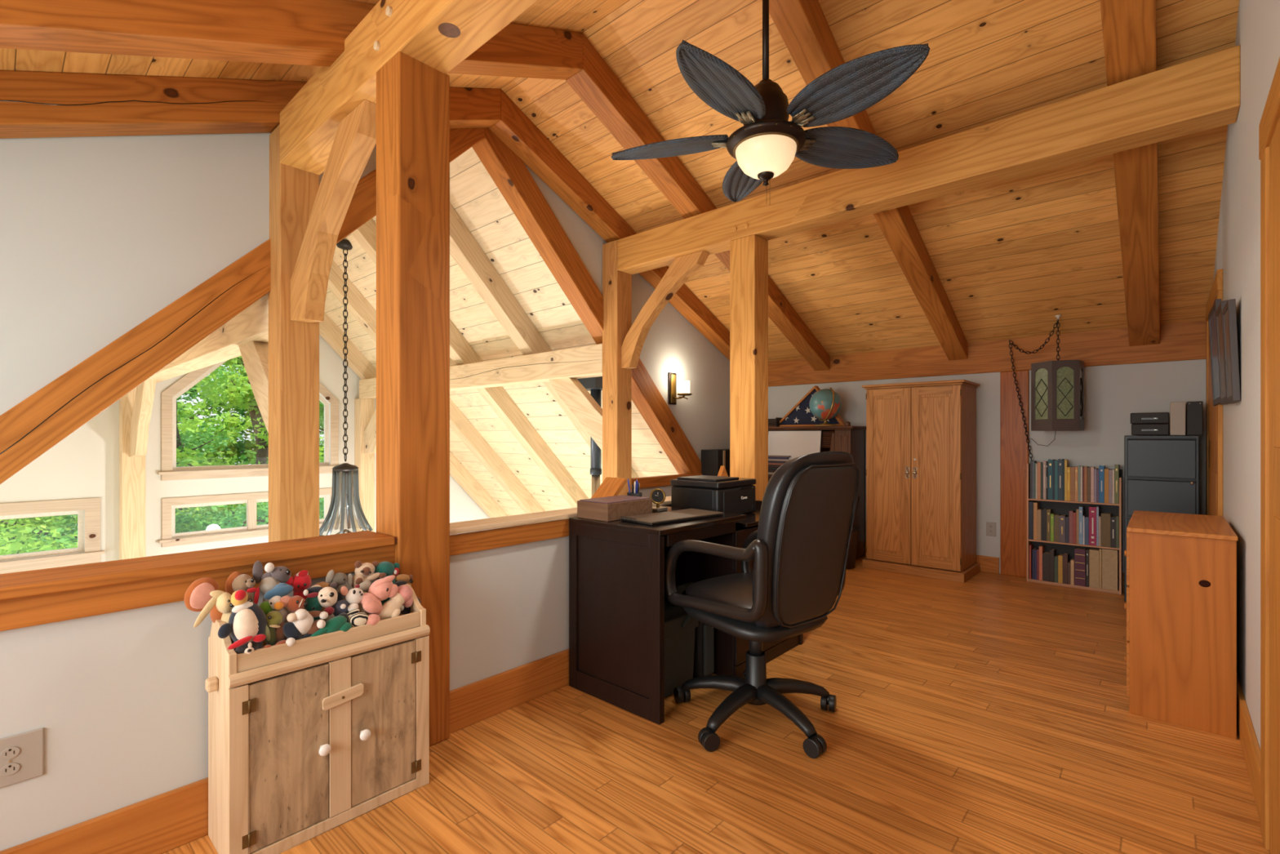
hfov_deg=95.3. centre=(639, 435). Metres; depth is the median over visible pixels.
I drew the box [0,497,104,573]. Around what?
window
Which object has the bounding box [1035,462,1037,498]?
book
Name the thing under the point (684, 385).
wall sconce
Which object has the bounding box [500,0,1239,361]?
ceiling
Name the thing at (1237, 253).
wall
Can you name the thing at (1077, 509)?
book
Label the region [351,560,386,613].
cat
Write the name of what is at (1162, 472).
filing cabinet
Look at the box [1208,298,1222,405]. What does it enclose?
picture frame
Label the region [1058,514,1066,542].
book
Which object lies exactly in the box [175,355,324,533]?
leafy tree
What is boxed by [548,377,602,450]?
brace
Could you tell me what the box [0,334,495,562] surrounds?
wall
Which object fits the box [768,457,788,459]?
ledger
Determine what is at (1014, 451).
timber post
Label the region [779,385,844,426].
case
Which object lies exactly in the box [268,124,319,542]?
timber post
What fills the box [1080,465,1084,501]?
book
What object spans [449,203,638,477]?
rafter
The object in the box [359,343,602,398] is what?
beam
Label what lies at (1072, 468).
book
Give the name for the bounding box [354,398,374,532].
timber post
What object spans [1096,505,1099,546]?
book
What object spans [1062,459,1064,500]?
book
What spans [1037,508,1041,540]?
book
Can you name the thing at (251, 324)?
beam
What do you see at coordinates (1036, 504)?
book
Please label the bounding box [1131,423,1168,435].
case
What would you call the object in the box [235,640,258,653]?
plush dog
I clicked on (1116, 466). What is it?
book
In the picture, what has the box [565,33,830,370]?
rafter
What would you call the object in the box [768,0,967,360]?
rafter
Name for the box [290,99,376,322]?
brace
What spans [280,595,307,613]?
plush beagle
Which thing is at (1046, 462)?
book
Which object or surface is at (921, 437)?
wardrobe
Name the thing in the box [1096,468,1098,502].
book
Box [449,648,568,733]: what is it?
baseboard
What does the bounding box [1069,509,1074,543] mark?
book
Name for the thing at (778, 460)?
ledger
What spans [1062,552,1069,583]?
book
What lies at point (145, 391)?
brace
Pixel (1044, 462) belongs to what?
book
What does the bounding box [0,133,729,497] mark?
wall
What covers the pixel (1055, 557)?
book
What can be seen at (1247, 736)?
baseboard
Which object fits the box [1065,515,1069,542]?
book
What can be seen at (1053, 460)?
book
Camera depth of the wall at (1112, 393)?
4.49 m
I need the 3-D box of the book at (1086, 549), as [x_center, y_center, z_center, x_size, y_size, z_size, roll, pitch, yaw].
[3.370,0.989,4.389,0.018,0.276,0.096,0,0,42]
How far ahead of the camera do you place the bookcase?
4.50 m
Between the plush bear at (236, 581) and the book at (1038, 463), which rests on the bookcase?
the book at (1038, 463)
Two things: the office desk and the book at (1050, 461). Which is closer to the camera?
the office desk
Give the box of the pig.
[360,574,398,625]
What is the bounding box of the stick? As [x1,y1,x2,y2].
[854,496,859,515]
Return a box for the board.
[591,476,626,497]
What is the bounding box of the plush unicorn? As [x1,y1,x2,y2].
[377,584,413,620]
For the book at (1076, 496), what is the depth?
4.40 m
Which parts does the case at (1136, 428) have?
handle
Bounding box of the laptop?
[619,508,723,525]
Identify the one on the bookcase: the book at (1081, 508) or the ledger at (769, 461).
the book at (1081, 508)
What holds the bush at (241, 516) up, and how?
on the ground
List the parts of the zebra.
leg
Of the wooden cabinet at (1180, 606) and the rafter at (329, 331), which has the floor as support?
the wooden cabinet at (1180, 606)
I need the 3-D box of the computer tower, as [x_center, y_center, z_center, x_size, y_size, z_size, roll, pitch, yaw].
[0.217,0.936,2.833,0.329,0.428,0.100,0,0,42]
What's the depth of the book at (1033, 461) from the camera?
4.58 m
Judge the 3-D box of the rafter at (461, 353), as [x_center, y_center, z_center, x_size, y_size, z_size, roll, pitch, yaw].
[-1.536,-0.248,6.922,0.170,4.117,3.731,0,0,42]
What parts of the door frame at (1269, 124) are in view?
casing, panel, panel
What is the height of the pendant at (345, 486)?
3.157 m
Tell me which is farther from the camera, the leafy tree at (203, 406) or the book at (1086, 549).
the leafy tree at (203, 406)
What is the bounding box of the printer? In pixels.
[670,475,755,514]
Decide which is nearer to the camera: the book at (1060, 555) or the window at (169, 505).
the book at (1060, 555)
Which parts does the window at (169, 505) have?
sill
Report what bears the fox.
on the base cabinet at (309, 737)
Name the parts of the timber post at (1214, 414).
casing, panel, panel, casing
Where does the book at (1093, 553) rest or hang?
on the bookcase
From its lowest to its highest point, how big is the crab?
0.212 m
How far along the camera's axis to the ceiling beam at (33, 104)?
2.56 m
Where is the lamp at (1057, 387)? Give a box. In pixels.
[1008,315,1084,460]
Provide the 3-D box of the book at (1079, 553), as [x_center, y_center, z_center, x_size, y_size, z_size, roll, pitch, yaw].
[3.337,0.990,4.418,0.067,0.275,0.092,0,0,42]
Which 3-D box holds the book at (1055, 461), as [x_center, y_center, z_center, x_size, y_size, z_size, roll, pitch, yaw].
[3.236,0.343,4.524,0.022,0.304,0.114,0,0,42]
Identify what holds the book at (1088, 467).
on the bookcase
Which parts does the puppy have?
leg, arm, arm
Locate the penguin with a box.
[217,589,266,650]
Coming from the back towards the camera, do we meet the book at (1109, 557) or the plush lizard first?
the book at (1109, 557)
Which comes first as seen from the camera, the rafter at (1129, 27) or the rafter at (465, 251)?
the rafter at (1129, 27)
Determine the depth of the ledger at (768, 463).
5.67 m
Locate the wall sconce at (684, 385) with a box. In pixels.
[668,372,692,404]
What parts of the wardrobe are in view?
door, rail, rail, panel, handle, handle, crown, rail, rail, panel, door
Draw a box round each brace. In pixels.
[129,378,156,457]
[239,341,268,432]
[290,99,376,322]
[364,408,376,453]
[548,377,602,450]
[621,250,709,368]
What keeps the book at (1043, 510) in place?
on the bookcase
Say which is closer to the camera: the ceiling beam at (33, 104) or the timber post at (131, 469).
the ceiling beam at (33, 104)
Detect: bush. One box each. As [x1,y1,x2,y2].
[0,514,74,551]
[0,518,77,555]
[8,503,264,547]
[26,501,268,552]
[232,497,324,523]
[319,497,324,518]
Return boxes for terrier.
[317,586,342,622]
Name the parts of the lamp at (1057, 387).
drop chain, swag chain, panel, glass panel, chain, glass panel, panel, glass panel, panel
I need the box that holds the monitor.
[768,430,822,461]
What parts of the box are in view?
lid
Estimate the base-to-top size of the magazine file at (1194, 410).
0.221 m
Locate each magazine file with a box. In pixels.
[1169,401,1185,435]
[1186,400,1203,435]
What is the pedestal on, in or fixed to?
on the floor
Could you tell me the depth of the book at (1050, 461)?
4.51 m
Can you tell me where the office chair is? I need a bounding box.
[664,450,859,758]
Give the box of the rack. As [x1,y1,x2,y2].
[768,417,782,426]
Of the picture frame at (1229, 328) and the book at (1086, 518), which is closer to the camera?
the picture frame at (1229, 328)
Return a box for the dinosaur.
[310,615,351,636]
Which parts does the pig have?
arm, leg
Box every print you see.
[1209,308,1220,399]
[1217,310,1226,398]
[1224,309,1231,396]
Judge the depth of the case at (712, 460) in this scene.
5.77 m
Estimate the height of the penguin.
0.211 m
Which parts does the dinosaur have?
leg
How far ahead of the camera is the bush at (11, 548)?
9.80 m
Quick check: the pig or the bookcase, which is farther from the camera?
the bookcase
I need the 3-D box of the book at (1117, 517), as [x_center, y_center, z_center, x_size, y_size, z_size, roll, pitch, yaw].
[3.499,0.701,4.272,0.018,0.230,0.090,0,0,42]
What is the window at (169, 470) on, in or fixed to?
attached to the wall at (85, 464)
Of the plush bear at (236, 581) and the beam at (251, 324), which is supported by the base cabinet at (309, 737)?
the plush bear at (236, 581)
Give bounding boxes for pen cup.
[626,491,642,497]
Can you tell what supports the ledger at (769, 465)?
on the ledger at (769, 468)
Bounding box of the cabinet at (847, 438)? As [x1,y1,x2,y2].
[768,421,866,559]
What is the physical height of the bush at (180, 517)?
3.504 m
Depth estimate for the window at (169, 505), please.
6.94 m
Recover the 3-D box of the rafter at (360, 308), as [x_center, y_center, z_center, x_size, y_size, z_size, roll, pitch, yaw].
[-2.487,-0.248,7.779,0.170,4.117,3.731,0,0,42]
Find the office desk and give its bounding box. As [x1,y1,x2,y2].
[568,500,803,724]
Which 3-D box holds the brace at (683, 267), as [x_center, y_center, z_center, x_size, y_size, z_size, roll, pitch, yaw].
[0.178,-0.942,4.504,0.816,0.784,0.090,0,0,42]
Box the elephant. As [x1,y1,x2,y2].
[325,569,352,599]
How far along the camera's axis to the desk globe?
5.38 m
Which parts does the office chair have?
leg, armrest, seat, leg, leg, armrest, leg, backrest, panel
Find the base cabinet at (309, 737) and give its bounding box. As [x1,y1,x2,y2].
[204,583,430,853]
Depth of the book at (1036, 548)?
4.57 m
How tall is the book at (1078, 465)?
0.268 m
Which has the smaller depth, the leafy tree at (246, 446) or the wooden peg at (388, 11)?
the wooden peg at (388, 11)
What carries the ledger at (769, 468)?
on the ledger at (769, 470)
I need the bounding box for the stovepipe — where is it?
[577,376,602,496]
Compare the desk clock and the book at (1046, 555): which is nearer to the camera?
the desk clock
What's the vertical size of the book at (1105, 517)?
0.243 m
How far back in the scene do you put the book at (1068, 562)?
4.43 m
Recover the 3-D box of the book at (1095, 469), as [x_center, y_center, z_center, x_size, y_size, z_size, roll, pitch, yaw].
[3.411,0.370,4.365,0.015,0.248,0.101,0,0,42]
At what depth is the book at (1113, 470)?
4.26 m
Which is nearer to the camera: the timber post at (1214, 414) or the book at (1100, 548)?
the timber post at (1214, 414)
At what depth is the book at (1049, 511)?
4.52 m
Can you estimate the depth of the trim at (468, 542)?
2.45 m
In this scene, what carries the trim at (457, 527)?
attached to the wall at (119, 700)
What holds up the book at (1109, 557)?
on the bookcase
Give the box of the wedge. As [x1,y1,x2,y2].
[717,465,728,476]
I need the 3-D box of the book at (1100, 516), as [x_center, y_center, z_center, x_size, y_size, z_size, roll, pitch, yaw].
[3.426,0.706,4.342,0.014,0.220,0.093,0,0,42]
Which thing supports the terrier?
in the base cabinet at (309, 737)
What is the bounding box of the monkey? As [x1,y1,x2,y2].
[184,577,222,622]
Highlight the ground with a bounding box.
[0,503,320,549]
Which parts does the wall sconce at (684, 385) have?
plate, raised plate, candle glass, dish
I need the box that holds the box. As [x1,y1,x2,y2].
[577,494,652,521]
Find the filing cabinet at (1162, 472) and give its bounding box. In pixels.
[1124,435,1199,601]
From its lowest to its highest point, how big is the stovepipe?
4.620 m
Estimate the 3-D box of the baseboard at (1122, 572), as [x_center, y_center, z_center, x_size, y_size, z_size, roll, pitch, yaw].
[3.535,1.083,4.368,1.045,0.135,0.018,0,0,42]
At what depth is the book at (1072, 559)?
4.42 m
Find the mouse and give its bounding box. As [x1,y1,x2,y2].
[310,581,330,611]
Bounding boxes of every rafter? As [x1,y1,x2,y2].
[0,128,484,484]
[319,312,513,528]
[327,260,548,523]
[351,218,588,507]
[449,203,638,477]
[471,127,701,474]
[488,89,729,359]
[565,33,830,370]
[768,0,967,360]
[1099,0,1159,346]
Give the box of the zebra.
[338,608,368,626]
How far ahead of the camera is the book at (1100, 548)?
4.31 m
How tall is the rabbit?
0.127 m
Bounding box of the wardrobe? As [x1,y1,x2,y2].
[862,379,980,582]
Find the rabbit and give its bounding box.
[193,590,234,627]
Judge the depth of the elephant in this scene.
1.87 m
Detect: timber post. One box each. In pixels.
[119,386,145,559]
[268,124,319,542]
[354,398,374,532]
[376,51,449,746]
[602,240,631,495]
[729,234,768,500]
[1000,369,1028,577]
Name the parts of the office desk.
frame, panel, drawer, drawer, drawer, corner post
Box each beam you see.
[0,0,582,79]
[0,70,500,138]
[148,293,268,382]
[280,0,538,174]
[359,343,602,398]
[617,44,1240,274]
[768,320,1205,386]
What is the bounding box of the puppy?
[282,608,328,646]
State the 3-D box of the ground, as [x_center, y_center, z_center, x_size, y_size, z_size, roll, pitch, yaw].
[-14.483,4.425,19.780,72.000,0.050,70.000,0,0,42]
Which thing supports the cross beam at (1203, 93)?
on the timber post at (748, 255)
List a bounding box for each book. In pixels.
[1028,500,1035,539]
[1029,543,1032,578]
[1030,460,1032,498]
[1031,460,1036,498]
[1031,547,1035,579]
[1033,501,1039,539]
[1034,462,1036,498]
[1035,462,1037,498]
[1035,548,1036,579]
[1036,547,1039,579]
[1037,462,1040,498]
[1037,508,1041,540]
[1039,544,1044,580]
[1040,462,1043,499]
[1040,507,1047,540]
[1042,551,1049,581]
[1043,461,1045,499]
[1045,461,1048,499]
[1046,508,1052,541]
[1048,458,1053,499]
[1049,547,1055,582]
[1050,512,1055,541]
[1053,459,1056,499]
[1053,513,1059,542]
[1053,554,1057,582]
[1054,460,1057,500]
[1057,458,1064,500]
[1057,553,1062,582]
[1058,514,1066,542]
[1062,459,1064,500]
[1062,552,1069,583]
[1064,459,1068,500]
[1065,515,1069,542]
[1066,466,1070,501]
[1067,560,1071,584]
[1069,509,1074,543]
[1070,466,1075,501]
[1071,558,1074,584]
[1072,511,1075,543]
[1074,466,1078,501]
[1074,546,1086,586]
[1075,508,1079,543]
[1078,465,1081,501]
[1079,505,1084,544]
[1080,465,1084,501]
[1082,466,1084,502]
[1082,515,1085,544]
[1084,466,1088,502]
[1084,515,1088,545]
[1085,547,1089,586]
[1087,466,1090,502]
[1088,505,1096,545]
[1088,547,1098,588]
[1090,466,1094,502]
[1093,468,1097,502]
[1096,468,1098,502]
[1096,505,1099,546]
[1098,465,1105,502]
[1098,515,1101,546]
[1098,547,1102,588]
[1101,511,1111,546]
[1102,548,1118,591]
[1104,468,1109,502]
[1108,469,1111,503]
[1110,515,1115,547]
[1111,469,1114,503]
[1114,464,1119,503]
[1115,515,1119,547]
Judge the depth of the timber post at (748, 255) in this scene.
3.92 m
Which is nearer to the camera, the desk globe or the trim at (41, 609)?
the trim at (41, 609)
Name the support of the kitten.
on the base cabinet at (309, 737)
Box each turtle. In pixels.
[275,621,286,644]
[302,586,323,620]
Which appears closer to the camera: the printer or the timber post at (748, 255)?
the printer
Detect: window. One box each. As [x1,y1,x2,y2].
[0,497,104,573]
[157,360,338,480]
[158,487,340,546]
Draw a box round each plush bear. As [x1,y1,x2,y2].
[225,571,259,604]
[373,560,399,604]
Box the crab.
[285,569,311,635]
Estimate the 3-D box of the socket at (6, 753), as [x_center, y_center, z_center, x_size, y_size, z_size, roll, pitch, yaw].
[-1.514,0.762,1.402,0.002,0.028,0.034,0,0,42]
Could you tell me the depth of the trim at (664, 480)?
5.32 m
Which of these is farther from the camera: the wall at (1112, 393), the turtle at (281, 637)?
the wall at (1112, 393)
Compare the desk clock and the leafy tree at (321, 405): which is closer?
the desk clock
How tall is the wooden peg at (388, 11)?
0.030 m
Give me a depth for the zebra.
1.78 m
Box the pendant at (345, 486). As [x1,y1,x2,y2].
[319,239,373,536]
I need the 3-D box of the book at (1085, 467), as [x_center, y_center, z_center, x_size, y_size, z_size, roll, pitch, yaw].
[3.365,0.363,4.399,0.019,0.264,0.099,0,0,42]
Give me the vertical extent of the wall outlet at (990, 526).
0.118 m
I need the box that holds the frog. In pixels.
[258,600,272,615]
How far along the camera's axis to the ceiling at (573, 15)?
2.69 m
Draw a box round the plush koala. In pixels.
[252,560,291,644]
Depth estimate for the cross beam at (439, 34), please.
2.19 m
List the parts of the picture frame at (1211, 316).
frame rail, frame rail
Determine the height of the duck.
0.193 m
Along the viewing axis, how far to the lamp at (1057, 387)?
4.27 m
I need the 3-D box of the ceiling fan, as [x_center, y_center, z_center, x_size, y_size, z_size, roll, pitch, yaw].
[0.551,-1.663,2.631,1.375,1.305,1.307,0,0,-1]
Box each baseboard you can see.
[0,777,208,853]
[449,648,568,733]
[865,541,999,573]
[1122,572,1124,591]
[1236,672,1260,822]
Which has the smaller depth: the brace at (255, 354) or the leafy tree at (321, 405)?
the brace at (255, 354)
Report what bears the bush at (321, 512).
on the ground
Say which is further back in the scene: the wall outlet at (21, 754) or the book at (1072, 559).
the book at (1072, 559)
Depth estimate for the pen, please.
2.94 m
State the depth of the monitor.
5.60 m
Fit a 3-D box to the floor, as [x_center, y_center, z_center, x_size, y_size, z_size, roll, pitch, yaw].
[0.140,1.160,2.579,3.695,0.020,7.220,0,0,42]
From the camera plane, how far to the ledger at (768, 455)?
5.64 m
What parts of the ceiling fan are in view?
blade, blade, blade, down rod, lamp shade, blade, blade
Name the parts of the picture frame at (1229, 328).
frame rail, frame rail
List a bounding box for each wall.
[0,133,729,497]
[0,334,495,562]
[0,535,568,851]
[768,359,1205,573]
[1213,0,1279,748]
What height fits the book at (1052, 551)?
0.245 m
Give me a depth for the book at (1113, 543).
4.25 m
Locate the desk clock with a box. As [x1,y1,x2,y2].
[649,488,667,511]
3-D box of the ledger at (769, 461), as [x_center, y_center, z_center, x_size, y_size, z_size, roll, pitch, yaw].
[1.353,0.255,5.733,0.295,0.018,0.130,0,0,42]
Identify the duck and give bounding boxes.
[263,582,293,644]
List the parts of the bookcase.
panel, shelf, shelf, shelf, panel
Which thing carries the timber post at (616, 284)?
on the floor
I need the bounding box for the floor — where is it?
[161,555,1270,853]
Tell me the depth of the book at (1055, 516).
4.49 m
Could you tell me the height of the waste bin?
0.337 m
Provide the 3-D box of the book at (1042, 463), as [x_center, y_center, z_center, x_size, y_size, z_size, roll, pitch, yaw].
[3.158,0.352,4.576,0.016,0.285,0.087,0,0,42]
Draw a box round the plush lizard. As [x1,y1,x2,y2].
[264,610,282,647]
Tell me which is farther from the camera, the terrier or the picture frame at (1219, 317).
the picture frame at (1219, 317)
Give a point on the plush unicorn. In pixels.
(393, 607)
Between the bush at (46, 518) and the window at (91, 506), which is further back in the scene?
the bush at (46, 518)
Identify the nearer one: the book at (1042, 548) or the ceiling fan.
the ceiling fan
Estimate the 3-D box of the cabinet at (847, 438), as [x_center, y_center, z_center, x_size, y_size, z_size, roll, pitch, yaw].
[1.581,0.509,5.811,1.260,1.281,0.430,0,0,42]
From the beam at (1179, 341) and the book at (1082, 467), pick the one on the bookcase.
the book at (1082, 467)
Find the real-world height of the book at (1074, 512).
0.235 m
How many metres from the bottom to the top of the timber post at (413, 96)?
2.520 m
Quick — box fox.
[395,573,413,586]
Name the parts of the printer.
scanner lid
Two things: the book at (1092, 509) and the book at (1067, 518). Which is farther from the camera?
the book at (1067, 518)
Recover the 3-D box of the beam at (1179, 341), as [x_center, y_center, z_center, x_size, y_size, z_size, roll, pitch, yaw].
[2.593,-0.715,5.302,3.695,0.370,0.150,0,0,42]
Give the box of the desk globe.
[808,387,841,426]
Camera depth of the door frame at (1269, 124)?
1.58 m
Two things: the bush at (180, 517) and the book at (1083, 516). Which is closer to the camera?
the book at (1083, 516)
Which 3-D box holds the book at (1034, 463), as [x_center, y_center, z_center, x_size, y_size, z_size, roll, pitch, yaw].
[3.132,0.354,4.612,0.008,0.282,0.101,0,0,42]
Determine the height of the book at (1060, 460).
0.315 m
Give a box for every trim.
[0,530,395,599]
[0,544,394,631]
[449,496,671,534]
[449,518,568,555]
[631,473,702,488]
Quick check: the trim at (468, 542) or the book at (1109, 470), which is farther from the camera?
the book at (1109, 470)
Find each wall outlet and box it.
[0,727,44,787]
[986,521,995,536]
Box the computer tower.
[664,582,714,678]
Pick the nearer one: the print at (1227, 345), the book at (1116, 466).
the print at (1227, 345)
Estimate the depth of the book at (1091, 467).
4.34 m
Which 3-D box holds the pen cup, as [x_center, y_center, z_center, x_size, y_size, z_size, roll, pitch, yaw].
[-0.027,0.331,2.946,0.076,0.088,0.076,0,0,42]
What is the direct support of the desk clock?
on the office desk
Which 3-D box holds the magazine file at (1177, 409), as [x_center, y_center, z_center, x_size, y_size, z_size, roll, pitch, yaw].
[3.648,-0.114,3.959,0.076,0.221,0.234,0,0,42]
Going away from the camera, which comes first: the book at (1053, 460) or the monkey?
the monkey
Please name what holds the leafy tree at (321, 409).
on the ground
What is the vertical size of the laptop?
0.021 m
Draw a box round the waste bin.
[845,527,859,568]
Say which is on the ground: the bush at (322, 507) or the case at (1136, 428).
the bush at (322, 507)
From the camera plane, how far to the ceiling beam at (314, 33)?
2.12 m
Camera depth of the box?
2.64 m
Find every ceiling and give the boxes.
[0,0,630,88]
[324,146,678,525]
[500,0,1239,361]
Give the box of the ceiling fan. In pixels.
[610,0,929,202]
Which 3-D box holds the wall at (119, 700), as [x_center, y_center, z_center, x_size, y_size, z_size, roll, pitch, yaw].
[-0.988,0.800,2.086,0.120,0.700,4.976,0,0,42]
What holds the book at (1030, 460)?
on the bookcase
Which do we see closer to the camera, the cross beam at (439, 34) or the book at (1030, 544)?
the cross beam at (439, 34)
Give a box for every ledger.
[768,455,791,457]
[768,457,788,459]
[768,458,789,461]
[768,460,786,462]
[768,462,784,464]
[768,464,782,466]
[768,466,778,469]
[768,469,776,472]
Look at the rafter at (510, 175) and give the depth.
4.57 m
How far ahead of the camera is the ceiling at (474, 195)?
6.19 m
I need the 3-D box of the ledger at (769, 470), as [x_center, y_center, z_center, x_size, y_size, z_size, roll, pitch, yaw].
[1.368,0.345,5.720,0.295,0.026,0.130,0,0,42]
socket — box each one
[0,746,20,759]
[0,762,20,775]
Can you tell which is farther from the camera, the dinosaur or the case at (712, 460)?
the case at (712, 460)
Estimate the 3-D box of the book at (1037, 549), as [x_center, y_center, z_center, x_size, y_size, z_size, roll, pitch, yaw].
[3.144,1.009,4.599,0.015,0.238,0.096,0,0,42]
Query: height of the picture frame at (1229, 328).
0.410 m
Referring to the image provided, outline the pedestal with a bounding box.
[664,581,698,697]
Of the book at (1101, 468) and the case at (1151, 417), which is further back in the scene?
the book at (1101, 468)
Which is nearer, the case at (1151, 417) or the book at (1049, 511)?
the case at (1151, 417)
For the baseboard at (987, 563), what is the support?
attached to the wall at (1112, 393)
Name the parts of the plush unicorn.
leg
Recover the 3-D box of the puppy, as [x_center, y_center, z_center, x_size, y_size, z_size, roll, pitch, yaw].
[-0.976,0.549,1.699,0.080,0.100,0.116,0,0,42]
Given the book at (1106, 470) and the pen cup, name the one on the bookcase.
the book at (1106, 470)
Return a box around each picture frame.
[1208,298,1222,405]
[1215,300,1227,404]
[1222,298,1240,404]
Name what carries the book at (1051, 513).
on the bookcase
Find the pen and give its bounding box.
[627,478,630,493]
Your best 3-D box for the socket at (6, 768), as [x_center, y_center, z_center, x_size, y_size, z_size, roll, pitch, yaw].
[-1.514,0.801,1.402,0.002,0.028,0.034,0,0,42]
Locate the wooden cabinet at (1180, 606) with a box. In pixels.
[1124,510,1237,738]
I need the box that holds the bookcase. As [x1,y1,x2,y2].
[1026,462,1122,594]
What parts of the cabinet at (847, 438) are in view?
cornice, raised panel, corner panel, raised panel, panel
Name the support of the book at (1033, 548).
on the bookcase
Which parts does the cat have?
arm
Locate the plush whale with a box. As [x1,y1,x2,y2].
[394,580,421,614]
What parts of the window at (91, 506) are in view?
sill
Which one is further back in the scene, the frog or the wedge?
the wedge
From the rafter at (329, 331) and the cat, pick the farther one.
the rafter at (329, 331)
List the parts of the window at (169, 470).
sill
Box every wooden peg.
[373,40,380,51]
[385,5,392,17]
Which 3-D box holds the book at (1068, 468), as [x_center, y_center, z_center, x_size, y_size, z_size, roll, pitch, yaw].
[3.287,0.366,4.466,0.022,0.256,0.091,0,0,42]
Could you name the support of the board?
on the box
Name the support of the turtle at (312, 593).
on the base cabinet at (309, 737)
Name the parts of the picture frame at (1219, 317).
frame rail, frame rail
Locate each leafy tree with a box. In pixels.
[0,506,217,554]
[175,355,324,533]
[175,360,243,533]
[177,394,253,465]
[197,363,324,524]
[319,400,324,518]
[319,407,324,518]
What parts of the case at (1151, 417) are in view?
handle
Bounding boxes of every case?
[701,448,729,476]
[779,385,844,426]
[1130,412,1168,423]
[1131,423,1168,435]
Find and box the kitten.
[332,582,370,622]
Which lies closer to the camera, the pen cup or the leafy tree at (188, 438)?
the pen cup
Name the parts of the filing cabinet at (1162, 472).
drawer, finger pull, drawer, finger pull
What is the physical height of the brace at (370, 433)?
0.770 m
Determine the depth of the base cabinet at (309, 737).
1.67 m
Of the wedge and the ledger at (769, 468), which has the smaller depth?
the wedge
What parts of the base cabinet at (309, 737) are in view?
peg handle, panel, door, panel, knob, rail, molding, knob, door, panel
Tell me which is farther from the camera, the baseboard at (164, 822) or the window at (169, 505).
the window at (169, 505)
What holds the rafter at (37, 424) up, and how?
attached to the wall at (100, 235)

